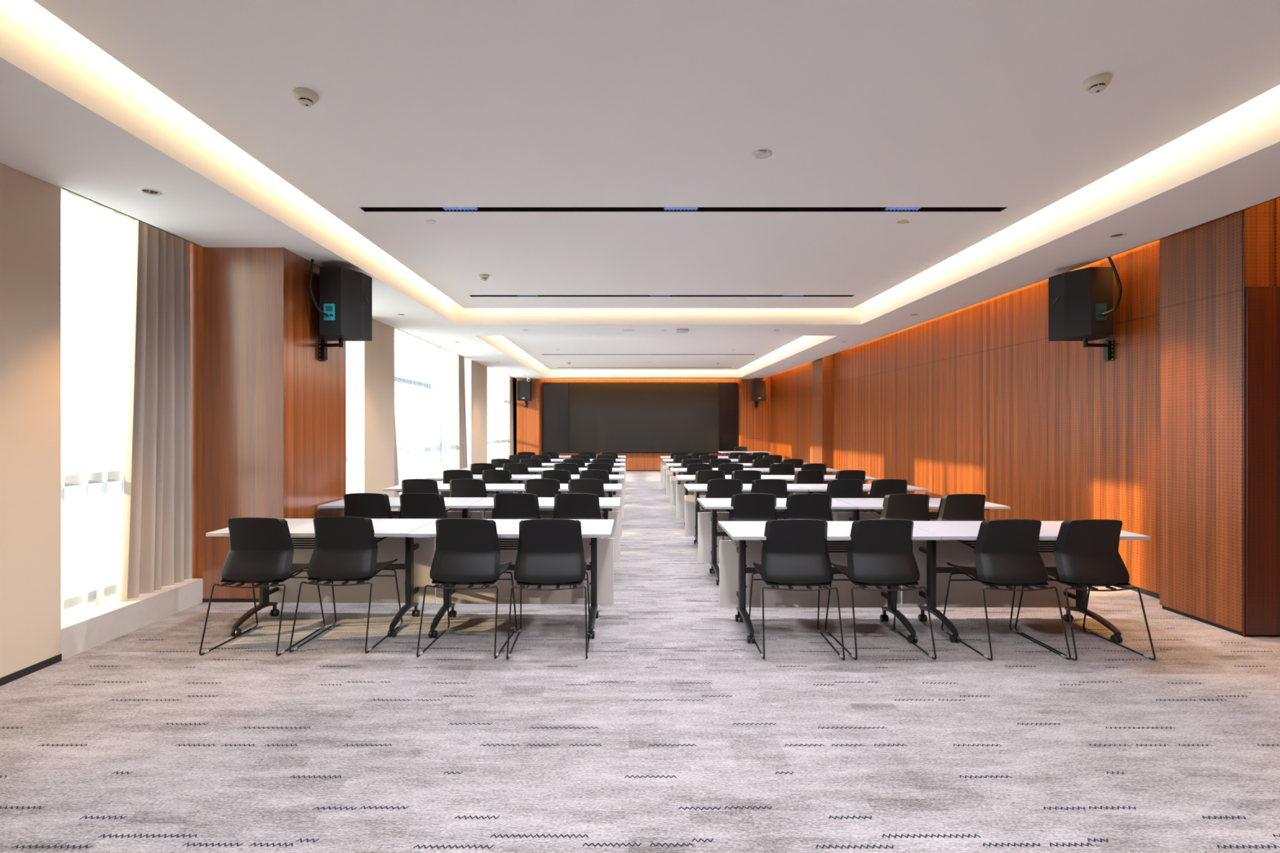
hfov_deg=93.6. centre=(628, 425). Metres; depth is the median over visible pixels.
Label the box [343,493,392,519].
chair
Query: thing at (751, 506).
chair
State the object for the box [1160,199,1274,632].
wall
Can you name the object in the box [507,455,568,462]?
folding table
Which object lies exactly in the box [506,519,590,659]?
chair
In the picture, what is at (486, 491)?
wire shelf
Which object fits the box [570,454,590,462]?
chair
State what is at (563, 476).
chair
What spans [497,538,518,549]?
wire shelf
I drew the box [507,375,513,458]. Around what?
drape
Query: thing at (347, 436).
sheer curtain
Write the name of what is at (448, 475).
chair
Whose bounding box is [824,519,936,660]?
chair
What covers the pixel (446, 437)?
sheer curtain
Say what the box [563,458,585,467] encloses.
chair
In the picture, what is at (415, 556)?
folding table
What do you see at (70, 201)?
trim
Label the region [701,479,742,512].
chair
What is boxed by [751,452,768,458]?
chair
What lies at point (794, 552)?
chair
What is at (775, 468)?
chair
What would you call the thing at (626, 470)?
baseboard
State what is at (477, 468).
chair
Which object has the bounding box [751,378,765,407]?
loudspeaker
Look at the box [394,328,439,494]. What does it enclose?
sheer curtain
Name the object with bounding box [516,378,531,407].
loudspeaker
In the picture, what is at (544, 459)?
chair
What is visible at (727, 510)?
wire shelf
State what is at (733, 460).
folding table
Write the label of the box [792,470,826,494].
chair
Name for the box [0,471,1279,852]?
floor
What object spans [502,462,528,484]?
chair
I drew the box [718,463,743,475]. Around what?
chair
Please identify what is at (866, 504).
folding table
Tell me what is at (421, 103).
ceiling
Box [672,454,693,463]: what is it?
chair
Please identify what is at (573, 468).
chair
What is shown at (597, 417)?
projection screen
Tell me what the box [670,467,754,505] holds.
folding table
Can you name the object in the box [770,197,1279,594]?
wall
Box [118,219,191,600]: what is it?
drape
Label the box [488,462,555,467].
folding table
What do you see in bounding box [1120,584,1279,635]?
baseboard
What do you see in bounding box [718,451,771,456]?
folding table
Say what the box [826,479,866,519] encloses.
chair
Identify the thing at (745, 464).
folding table
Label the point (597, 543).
folding table
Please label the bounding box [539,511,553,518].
wire shelf
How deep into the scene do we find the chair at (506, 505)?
5.53 m
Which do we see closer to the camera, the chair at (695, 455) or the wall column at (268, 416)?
the wall column at (268, 416)
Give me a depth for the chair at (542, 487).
7.00 m
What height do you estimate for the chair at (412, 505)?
0.879 m
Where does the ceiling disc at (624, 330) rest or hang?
attached to the ceiling
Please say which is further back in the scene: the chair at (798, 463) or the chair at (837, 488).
the chair at (798, 463)
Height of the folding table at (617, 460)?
0.750 m
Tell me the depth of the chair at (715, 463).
11.22 m
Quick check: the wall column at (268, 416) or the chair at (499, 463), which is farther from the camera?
the chair at (499, 463)
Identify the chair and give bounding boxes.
[199,517,324,656]
[288,516,402,653]
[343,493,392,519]
[398,479,439,511]
[399,493,447,519]
[416,518,516,658]
[440,469,473,493]
[446,479,491,518]
[470,462,495,474]
[482,469,513,494]
[490,458,512,467]
[493,493,540,519]
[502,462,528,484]
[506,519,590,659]
[509,454,528,462]
[517,452,535,458]
[520,458,542,475]
[524,478,560,511]
[531,454,551,467]
[541,452,559,462]
[541,470,571,493]
[552,493,601,519]
[553,462,579,474]
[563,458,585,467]
[567,479,604,511]
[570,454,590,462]
[578,452,595,458]
[579,469,609,494]
[586,462,613,484]
[591,458,614,474]
[595,454,616,462]
[600,452,617,458]
[670,452,688,463]
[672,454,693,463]
[680,458,702,475]
[686,463,712,484]
[691,452,709,458]
[691,470,724,495]
[698,454,718,463]
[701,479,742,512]
[708,458,731,467]
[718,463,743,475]
[722,493,777,540]
[728,452,746,463]
[731,470,761,493]
[734,446,748,451]
[737,454,757,467]
[748,519,844,660]
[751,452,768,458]
[751,458,773,475]
[751,479,787,511]
[762,454,782,462]
[768,463,795,484]
[781,458,803,467]
[783,493,832,520]
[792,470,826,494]
[800,463,827,483]
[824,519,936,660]
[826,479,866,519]
[835,470,867,494]
[866,479,907,512]
[880,493,929,520]
[936,493,986,520]
[941,519,1071,660]
[1014,519,1155,661]
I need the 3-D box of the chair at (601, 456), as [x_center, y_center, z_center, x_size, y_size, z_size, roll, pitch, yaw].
[-0.485,1.051,12.885,0.520,0.879,0.594,0,0,0]
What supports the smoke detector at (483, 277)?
attached to the ceiling
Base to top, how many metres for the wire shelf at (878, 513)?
0.115 m
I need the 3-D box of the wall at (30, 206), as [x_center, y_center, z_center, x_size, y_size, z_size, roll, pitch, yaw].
[-3.950,-0.260,7.650,0.700,3.500,24.300,0,0,0]
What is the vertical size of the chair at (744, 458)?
0.879 m
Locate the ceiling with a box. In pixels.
[0,0,1279,378]
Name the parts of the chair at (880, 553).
leg frame, seat rail, seat, backrest, leg frame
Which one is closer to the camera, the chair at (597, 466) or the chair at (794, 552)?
the chair at (794, 552)
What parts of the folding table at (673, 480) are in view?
modesty panel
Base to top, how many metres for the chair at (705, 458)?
0.879 m
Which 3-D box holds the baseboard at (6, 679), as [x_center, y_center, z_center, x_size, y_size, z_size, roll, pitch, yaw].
[-3.597,1.468,5.450,0.006,0.045,19.700,0,0,0]
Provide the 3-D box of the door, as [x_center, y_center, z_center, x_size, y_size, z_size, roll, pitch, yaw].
[4.776,0.245,4.242,0.848,2.450,0.035,0,0,0]
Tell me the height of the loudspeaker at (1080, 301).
0.900 m
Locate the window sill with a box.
[61,578,203,660]
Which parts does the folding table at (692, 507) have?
modesty panel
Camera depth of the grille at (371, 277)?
5.84 m
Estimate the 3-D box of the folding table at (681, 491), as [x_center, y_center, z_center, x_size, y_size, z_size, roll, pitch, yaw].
[1.408,1.115,8.741,1.397,0.750,0.650,0,0,0]
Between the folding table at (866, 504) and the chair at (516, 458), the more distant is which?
the chair at (516, 458)
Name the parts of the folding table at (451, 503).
modesty panel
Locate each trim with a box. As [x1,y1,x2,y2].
[61,195,488,369]
[1242,209,1244,637]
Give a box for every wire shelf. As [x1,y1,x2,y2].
[291,537,386,548]
[440,491,489,497]
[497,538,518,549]
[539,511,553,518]
[723,509,784,519]
[760,540,848,552]
[820,491,869,497]
[871,509,937,519]
[956,539,1056,552]
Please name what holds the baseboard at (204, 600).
attached to the wall column at (268, 416)
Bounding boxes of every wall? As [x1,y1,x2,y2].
[0,162,516,678]
[507,375,770,470]
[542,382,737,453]
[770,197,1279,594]
[812,354,832,475]
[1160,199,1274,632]
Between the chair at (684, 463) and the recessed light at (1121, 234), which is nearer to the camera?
the recessed light at (1121, 234)
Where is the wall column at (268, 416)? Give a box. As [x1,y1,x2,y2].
[121,223,346,598]
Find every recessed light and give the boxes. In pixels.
[137,187,162,195]
[1106,232,1127,238]
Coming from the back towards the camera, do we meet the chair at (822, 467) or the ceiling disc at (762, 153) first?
the chair at (822, 467)
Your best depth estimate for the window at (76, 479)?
4.71 m
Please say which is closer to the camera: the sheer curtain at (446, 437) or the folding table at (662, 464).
the sheer curtain at (446, 437)
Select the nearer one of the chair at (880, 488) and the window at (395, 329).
the chair at (880, 488)
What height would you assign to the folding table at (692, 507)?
0.750 m
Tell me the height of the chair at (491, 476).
0.879 m
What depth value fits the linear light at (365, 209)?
4.85 m
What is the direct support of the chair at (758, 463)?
on the floor
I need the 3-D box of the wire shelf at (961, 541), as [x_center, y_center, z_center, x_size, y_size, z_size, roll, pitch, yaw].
[2.799,0.823,4.280,1.008,0.115,0.255,0,0,0]
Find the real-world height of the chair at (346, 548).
0.879 m
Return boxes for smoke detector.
[293,87,319,107]
[478,274,488,280]
[1082,72,1112,93]
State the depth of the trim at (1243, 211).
4.24 m
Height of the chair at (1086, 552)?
0.879 m
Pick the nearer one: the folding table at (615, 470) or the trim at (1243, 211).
the trim at (1243, 211)
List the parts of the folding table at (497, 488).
modesty panel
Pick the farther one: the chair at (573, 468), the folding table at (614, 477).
the chair at (573, 468)
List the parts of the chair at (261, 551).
leg frame, backrest, seat, seat rail, leg frame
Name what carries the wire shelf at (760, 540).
attached to the folding table at (737, 556)
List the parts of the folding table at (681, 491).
modesty panel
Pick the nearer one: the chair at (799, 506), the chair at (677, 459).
the chair at (799, 506)
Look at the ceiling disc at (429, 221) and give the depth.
5.07 m
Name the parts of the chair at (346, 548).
leg frame, backrest, seat, seat rail, leg frame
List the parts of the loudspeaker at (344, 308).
wall plate, connector plate, arm, post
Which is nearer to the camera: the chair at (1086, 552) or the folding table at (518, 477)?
the chair at (1086, 552)
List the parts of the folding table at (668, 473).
modesty panel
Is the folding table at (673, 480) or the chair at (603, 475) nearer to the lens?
the chair at (603, 475)
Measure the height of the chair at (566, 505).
0.879 m
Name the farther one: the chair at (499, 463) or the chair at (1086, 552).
the chair at (499, 463)
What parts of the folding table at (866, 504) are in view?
modesty panel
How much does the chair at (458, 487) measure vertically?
0.879 m
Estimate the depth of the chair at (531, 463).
11.27 m
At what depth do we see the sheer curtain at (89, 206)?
4.28 m
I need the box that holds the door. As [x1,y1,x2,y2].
[1244,286,1279,635]
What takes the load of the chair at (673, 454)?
on the floor
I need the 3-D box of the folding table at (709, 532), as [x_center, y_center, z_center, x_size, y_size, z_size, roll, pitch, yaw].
[1.400,1.115,5.838,1.397,0.750,0.650,0,0,0]
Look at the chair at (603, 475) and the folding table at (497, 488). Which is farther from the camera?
the chair at (603, 475)
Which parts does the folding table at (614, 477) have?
modesty panel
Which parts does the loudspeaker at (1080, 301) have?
handle, post, arm, connector plate, wall plate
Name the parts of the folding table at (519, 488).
modesty panel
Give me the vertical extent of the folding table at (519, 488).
0.750 m
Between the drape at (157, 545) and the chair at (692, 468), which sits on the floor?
the chair at (692, 468)
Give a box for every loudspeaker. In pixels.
[308,258,372,361]
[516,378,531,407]
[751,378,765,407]
[1048,256,1121,361]
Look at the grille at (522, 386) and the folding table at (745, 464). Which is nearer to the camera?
the folding table at (745, 464)
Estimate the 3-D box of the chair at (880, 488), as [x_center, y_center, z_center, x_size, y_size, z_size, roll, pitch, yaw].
[3.034,1.051,7.072,0.520,0.879,0.594,0,0,2]
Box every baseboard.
[0,653,62,686]
[202,598,258,602]
[626,470,660,471]
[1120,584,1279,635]
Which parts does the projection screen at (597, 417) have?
panel, panel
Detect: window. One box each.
[61,188,135,608]
[394,328,454,450]
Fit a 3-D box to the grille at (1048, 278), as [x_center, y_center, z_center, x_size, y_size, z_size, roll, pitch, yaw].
[4.295,-1.135,5.853,0.421,0.612,0.025,0,0,0]
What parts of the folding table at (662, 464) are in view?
modesty panel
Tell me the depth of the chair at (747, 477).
8.35 m
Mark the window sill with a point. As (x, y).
(82, 630)
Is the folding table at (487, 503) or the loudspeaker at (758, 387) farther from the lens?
the loudspeaker at (758, 387)
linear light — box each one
[360,207,1007,211]
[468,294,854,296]
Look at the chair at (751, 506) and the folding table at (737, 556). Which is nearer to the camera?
the folding table at (737, 556)
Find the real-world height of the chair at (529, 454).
0.879 m
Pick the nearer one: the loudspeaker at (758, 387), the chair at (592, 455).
the chair at (592, 455)
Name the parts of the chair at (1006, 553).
leg frame, seat rail, seat, backrest, leg frame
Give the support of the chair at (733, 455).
on the floor
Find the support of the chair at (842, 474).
on the floor
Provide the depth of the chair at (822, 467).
9.86 m
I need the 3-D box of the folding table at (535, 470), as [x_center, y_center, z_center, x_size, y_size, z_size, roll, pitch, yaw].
[-2.170,1.115,10.318,1.397,0.750,0.650,0,0,0]
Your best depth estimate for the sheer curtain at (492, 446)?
16.61 m
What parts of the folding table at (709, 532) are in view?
modesty panel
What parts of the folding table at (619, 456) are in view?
modesty panel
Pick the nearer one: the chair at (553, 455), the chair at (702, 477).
the chair at (702, 477)
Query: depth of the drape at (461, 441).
13.18 m
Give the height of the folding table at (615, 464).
0.750 m
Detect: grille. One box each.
[371,277,372,341]
[516,380,529,399]
[752,380,765,399]
[1048,278,1048,341]
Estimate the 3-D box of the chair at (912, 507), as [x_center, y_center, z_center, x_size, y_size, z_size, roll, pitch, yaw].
[2.545,1.051,5.586,0.520,0.879,0.594,0,0,2]
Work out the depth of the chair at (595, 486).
6.99 m
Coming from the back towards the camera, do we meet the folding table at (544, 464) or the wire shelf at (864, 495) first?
the folding table at (544, 464)
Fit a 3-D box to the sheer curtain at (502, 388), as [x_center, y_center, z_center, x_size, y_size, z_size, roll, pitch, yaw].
[-3.770,-0.188,17.925,0.097,2.945,1.650,0,0,0]
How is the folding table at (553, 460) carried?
on the floor
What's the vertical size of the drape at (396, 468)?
2.918 m
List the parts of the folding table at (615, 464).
modesty panel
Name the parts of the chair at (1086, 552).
leg frame, seat rail, seat, backrest, leg frame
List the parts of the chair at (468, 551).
leg frame, backrest, seat, leg frame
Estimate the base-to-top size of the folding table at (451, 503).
0.750 m
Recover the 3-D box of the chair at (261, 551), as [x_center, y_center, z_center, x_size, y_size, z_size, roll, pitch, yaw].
[-2.514,1.051,4.172,0.520,0.879,0.594,0,0,1]
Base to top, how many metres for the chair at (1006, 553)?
0.879 m
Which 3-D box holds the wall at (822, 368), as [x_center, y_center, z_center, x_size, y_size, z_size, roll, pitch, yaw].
[4.530,-0.275,13.815,0.380,3.470,0.710,0,0,0]
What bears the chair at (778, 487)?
on the floor
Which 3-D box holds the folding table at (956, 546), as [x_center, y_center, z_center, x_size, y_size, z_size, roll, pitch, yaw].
[2.799,1.115,4.353,1.397,0.750,0.650,0,0,0]
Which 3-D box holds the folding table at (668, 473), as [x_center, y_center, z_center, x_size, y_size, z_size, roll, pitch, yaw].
[1.440,1.115,11.601,1.397,0.750,0.650,0,0,0]
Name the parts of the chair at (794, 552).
leg frame, seat, backrest, leg frame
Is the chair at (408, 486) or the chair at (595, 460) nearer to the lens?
the chair at (408, 486)
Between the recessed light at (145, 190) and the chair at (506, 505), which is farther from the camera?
the chair at (506, 505)
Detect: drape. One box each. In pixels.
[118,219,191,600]
[394,409,399,497]
[456,354,467,469]
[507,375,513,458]
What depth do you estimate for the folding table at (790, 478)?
8.55 m
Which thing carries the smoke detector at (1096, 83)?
attached to the ceiling
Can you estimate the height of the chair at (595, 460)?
0.879 m
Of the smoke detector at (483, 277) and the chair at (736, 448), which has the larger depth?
the chair at (736, 448)
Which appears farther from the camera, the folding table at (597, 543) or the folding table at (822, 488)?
the folding table at (822, 488)
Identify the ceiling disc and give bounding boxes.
[425,219,436,223]
[622,328,634,331]
[752,149,772,159]
[895,219,909,223]
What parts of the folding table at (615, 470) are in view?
modesty panel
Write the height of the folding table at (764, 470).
0.750 m
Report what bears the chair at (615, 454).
on the floor
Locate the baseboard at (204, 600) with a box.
[202,598,258,602]
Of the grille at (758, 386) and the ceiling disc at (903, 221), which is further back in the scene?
the grille at (758, 386)
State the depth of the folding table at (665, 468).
13.39 m
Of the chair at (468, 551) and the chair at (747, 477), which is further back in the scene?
the chair at (747, 477)
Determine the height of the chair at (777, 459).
0.879 m
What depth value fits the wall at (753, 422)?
19.32 m
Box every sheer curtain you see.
[61,189,132,619]
[346,341,348,493]
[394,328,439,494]
[436,346,456,484]
[487,366,497,462]
[496,370,508,458]
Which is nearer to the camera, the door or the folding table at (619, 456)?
the door
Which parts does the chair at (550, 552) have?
leg frame, backrest, seat, leg frame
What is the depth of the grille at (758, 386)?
18.86 m
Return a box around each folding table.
[205,518,437,637]
[317,497,484,519]
[382,484,511,519]
[407,519,613,638]
[425,474,531,493]
[461,467,545,474]
[469,497,620,561]
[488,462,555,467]
[502,484,622,536]
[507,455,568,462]
[524,474,624,518]
[540,467,624,505]
[551,458,563,467]
[551,462,625,496]
[560,458,625,470]
[566,455,626,482]
[660,456,721,483]
[662,458,673,488]
[666,463,680,496]
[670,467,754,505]
[675,475,778,525]
[684,484,808,544]
[697,497,857,585]
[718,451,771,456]
[718,520,941,643]
[728,458,785,463]
[737,462,806,467]
[749,467,840,475]
[769,475,879,494]
[795,484,928,520]
[834,497,1009,520]
[901,520,1150,643]
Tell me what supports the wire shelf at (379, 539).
attached to the folding table at (415, 556)
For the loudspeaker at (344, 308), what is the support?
attached to the wall column at (268, 416)
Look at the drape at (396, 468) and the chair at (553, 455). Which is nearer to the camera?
the drape at (396, 468)
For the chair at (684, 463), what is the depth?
11.22 m

